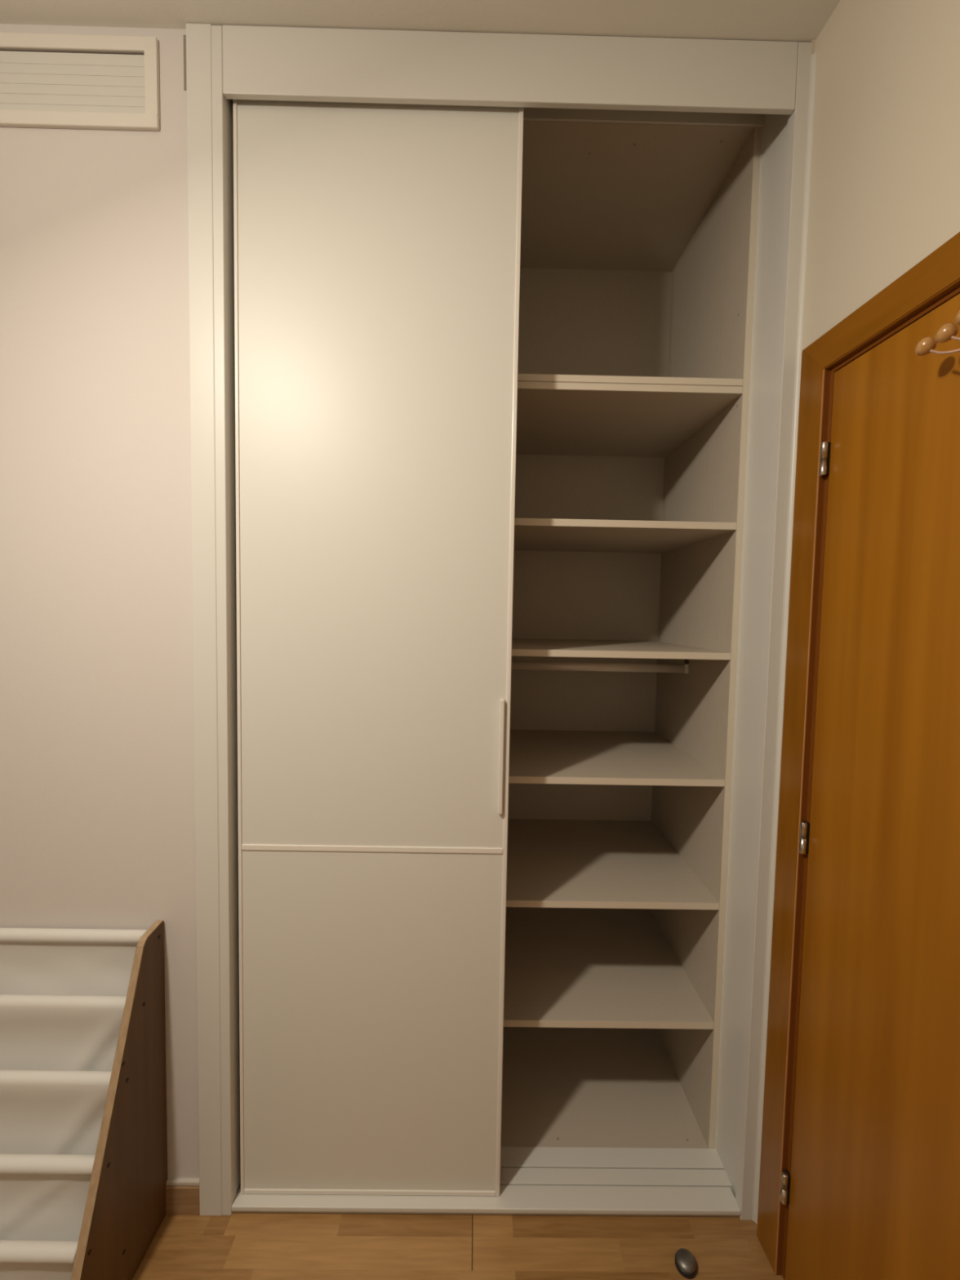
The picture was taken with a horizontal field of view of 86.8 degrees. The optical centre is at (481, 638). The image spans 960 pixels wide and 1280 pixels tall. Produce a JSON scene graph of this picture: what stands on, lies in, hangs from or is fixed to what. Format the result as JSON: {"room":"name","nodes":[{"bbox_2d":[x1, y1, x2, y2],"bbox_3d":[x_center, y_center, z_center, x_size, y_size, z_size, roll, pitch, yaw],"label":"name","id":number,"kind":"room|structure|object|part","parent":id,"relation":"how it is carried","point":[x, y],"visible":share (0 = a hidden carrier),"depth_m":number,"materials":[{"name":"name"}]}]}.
{"room":"bedroom","nodes":[
{"label":"bedroom","id":0,"kind":"room"},
{"bbox_2d":[0,23,199,1177],"bbox_3d":[-1.087,0.012,1.606,3.820,2.780,0.828,1,3,-1],"label":"wall","id":1,"kind":"structure","parent":0,"point":[97,785],"depth_m":1.18,"materials":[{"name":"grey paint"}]},
{"bbox_2d":[0,31,159,131],"bbox_3d":[-1.032,-1.232,1.121,0.636,0.190,0.010,1,3,-1],"label":"air vent","id":2,"kind":"object","parent":1,"relation":"in","point":[47,80],"visible":1,"depth_m":1.12,"materials":[{"name":"beige paint"}]},
{"bbox_2d":[165,1186,199,1214],"bbox_3d":[-1.809,1.374,1.255,2.221,0.072,0.015,1,3,-1],"label":"baseboard","id":3,"kind":"structure","parent":1,"relation":"attached to","point":[180,1200],"depth_m":1.26,"materials":[{"name":"brown wood"}]},
{"bbox_2d":[166,1177,199,1186],"bbox_3d":[-1.808,1.332,1.254,2.221,0.012,0.011,1,3,-1],"label":"trim","id":4,"kind":"structure","parent":1,"relation":"attached to","point":[171,1181],"depth_m":1.26,"materials":[{"name":"beige wood"}]},
{"bbox_2d":[0,0,839,42],"bbox_3d":[-0.882,-1.332,-0.169,4.150,0.100,4.250,1,3,-1],"label":"ceiling","id":5,"kind":"structure","parent":0,"point":[777,20],"depth_m":1.09,"materials":[{"name":"white paint"}]},
{"bbox_2d":[132,1183,783,1279],"bbox_3d":[-0.845,1.498,-0.048,4.329,0.001,4.214,1,3,-1],"label":"floor","id":6,"kind":"structure","parent":0,"point":[239,1246],"depth_m":1.21,"materials":[{"name":"brown wood"}]},
{"bbox_2d":[0,920,167,1279],"bbox_3d":[-1.107,1.056,1.078,0.669,0.747,0.334,1,3,-1],"label":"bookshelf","id":7,"kind":"object","parent":6,"relation":"on","point":[83,1141],"visible":1,"depth_m":1.12,"materials":[{"name":"brown wood"}]},
{"bbox_3d":[-0.782,1.062,1.081,0.018,0.747,0.334,1,3,-1],"label":"panel","id":8,"kind":"part","parent":7,"relation":"part of","materials":[{"name":"brown wood"}]},
{"bbox_2d":[186,23,817,1223],"bbox_3d":[0.017,0.037,1.538,1.385,2.780,0.713,1,3,-1],"label":"wardrobe","id":9,"kind":"object","parent":6,"relation":"on","point":[494,341],"visible":1,"depth_m":1.25,"materials":[{"name":"white paint"}]},
{"bbox_3d":[-0.282,1.404,1.297,0.637,0.012,0.022,1,3,-1],"label":"rail","id":10,"kind":"part","parent":9,"relation":"part of","materials":[{"name":"beige"}]},
{"bbox_3d":[-0.265,0.513,1.250,0.637,0.014,0.022,1,3,-1],"label":"rail","id":11,"kind":"part","parent":9,"relation":"part of","materials":[{"name":"beige wood"}]},
{"bbox_3d":[-0.273,0.959,1.273,0.644,0.879,0.014,1,3,-1],"label":"panel","id":12,"kind":"part","parent":9,"relation":"part of","materials":[{"name":"white paint"}]},
{"bbox_3d":[-0.248,-0.372,1.202,0.644,1.759,0.014,1,3,-1],"label":"panel","id":13,"kind":"part","parent":9,"relation":"part of","materials":[{"name":"white paint"}]},
{"bbox_3d":[0.048,0.285,1.225,0.011,0.279,0.014,1,3,-1],"label":"handle","id":14,"kind":"part","parent":9,"relation":"part of","materials":[{"name":"beige"}]},
{"bbox_3d":[0.037,0.030,1.886,1.237,2.711,0.008,1,3,-1],"label":"panel","id":15,"kind":"part","parent":9,"relation":"part of","materials":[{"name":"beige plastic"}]},
{"bbox_3d":[0.338,0.090,1.618,0.632,0.028,0.017,1,3,-1],"label":"hanging rail","id":16,"kind":"part","parent":9,"relation":"part of","materials":[{"name":"silver metal"}]},
{"bbox_3d":[0.013,1.406,1.690,1.237,0.016,0.555,1,3,-1],"label":"panel","id":17,"kind":"part","parent":9,"relation":"part of","materials":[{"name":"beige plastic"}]},
{"bbox_2d":[503,906,714,1029],"bbox_3d":[0.320,1.047,1.668,0.637,0.020,0.542,1,3,-1],"label":"shelf","id":18,"kind":"object","parent":9,"relation":"attached to","point":[565,967],"depth_m":1.58,"materials":[{"name":"beige wood"}]},
{"bbox_2d":[506,818,719,910],"bbox_3d":[0.327,0.709,1.650,0.637,0.019,0.542,1,3,-1],"label":"shelf","id":19,"kind":"object","parent":9,"relation":"attached to","point":[552,863],"depth_m":1.56,"materials":[{"name":"beige wood"}]},
{"bbox_2d":[508,729,724,786],"bbox_3d":[0.333,0.368,1.631,0.637,0.019,0.542,1,3,-1],"label":"shelf","id":20,"kind":"object","parent":9,"relation":"attached to","point":[562,757],"depth_m":1.52,"materials":[{"name":"beige wood"}]},
{"bbox_2d":[511,638,730,659],"bbox_3d":[0.340,0.027,1.613,0.637,0.019,0.542,1,3,-1],"label":"shelf","id":21,"kind":"object","parent":9,"relation":"attached to","point":[642,648],"depth_m":1.42,"materials":[{"name":"beige wood"}]},
{"bbox_2d":[514,517,736,553],"bbox_3d":[0.346,-0.315,1.595,0.637,0.019,0.542,1,3,-1],"label":"shelf","id":22,"kind":"object","parent":9,"relation":"attached to","point":[531,535],"depth_m":1.46,"materials":[{"name":"beige wood"}]},
{"bbox_2d":[515,373,742,457],"bbox_3d":[0.353,-0.670,1.575,0.637,0.038,0.543,1,3,-1],"label":"shelf","id":23,"kind":"object","parent":9,"relation":"attached to","point":[558,415],"depth_m":1.45,"materials":[{"name":"beige wood"}]},
{"bbox_3d":[0.065,-1.324,1.544,1.237,0.031,0.555,1,3,-1],"label":"panel","id":24,"kind":"part","parent":9,"relation":"part of","materials":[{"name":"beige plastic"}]},
{"bbox_3d":[0.668,0.041,1.622,0.020,2.742,0.555,1,3,-1],"label":"panel","id":25,"kind":"part","parent":9,"relation":"part of","materials":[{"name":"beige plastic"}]},
{"bbox_2d":[675,1248,697,1279],"bbox_3d":[0.475,1.445,1.179,0.048,0.024,0.048,1,3,-1],"label":"door stop","id":26,"kind":"object","parent":6,"relation":"on","point":[686,1264],"visible":1,"depth_m":1.17,"materials":[{"name":"grey metal"}]},
{"bbox_2d":[754,0,959,1225],"bbox_3d":[0.823,0.140,-0.118,0.143,2.780,4.160,1,3,-2],"label":"wall","id":27,"kind":"structure","parent":0,"point":[885,184],"depth_m":0.94,"materials":[{"name":"beige paint"}]},
{"bbox_2d":[756,231,959,1279],"bbox_3d":[0.762,0.434,0.740,0.109,2.100,0.895,1,3,-3],"label":"door","id":28,"kind":"structure","parent":27,"relation":"in","point":[860,1179],"depth_m":0.93,"materials":[{"name":"brown wood"}]},
{"bbox_3d":[0.700,0.411,1.147,0.015,2.100,0.074,1,3,-3],"label":"casing","id":29,"kind":"part","parent":28,"relation":"part of","materials":[{"name":"brown wood"}]},
{"bbox_3d":[0.738,-0.578,0.684,0.015,0.074,0.895,1,3,-3],"label":"casing","id":30,"kind":"part","parent":28,"relation":"part of","materials":[{"name":"brown wood"}]},
{"bbox_2d":[914,310,959,355],"bbox_3d":[0.712,-0.418,0.581,0.067,0.086,0.425,1,3,-3],"label":"coat rack","id":31,"kind":"object","parent":28,"relation":"attached to","point":[948,331],"visible":1,"depth_m":0.75,"materials":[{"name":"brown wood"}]},
{"bbox_3d":[0.681,-0.448,0.778,0.025,0.025,0.025,1,3,-1],"label":"knob","id":32,"kind":"part","parent":31,"relation":"part of","materials":[{"name":"brown wood"}]},
{"bbox_3d":[0.683,-0.449,0.745,0.025,0.025,0.025,1,3,-1],"label":"knob","id":33,"kind":"part","parent":31,"relation":"part of","materials":[{"name":"brown wood"}]},
{"bbox_3d":[0.685,-0.457,0.715,0.025,0.025,0.025,1,3,-1],"label":"knob","id":34,"kind":"part","parent":31,"relation":"part of","materials":[{"name":"brown wood"}]}
]}

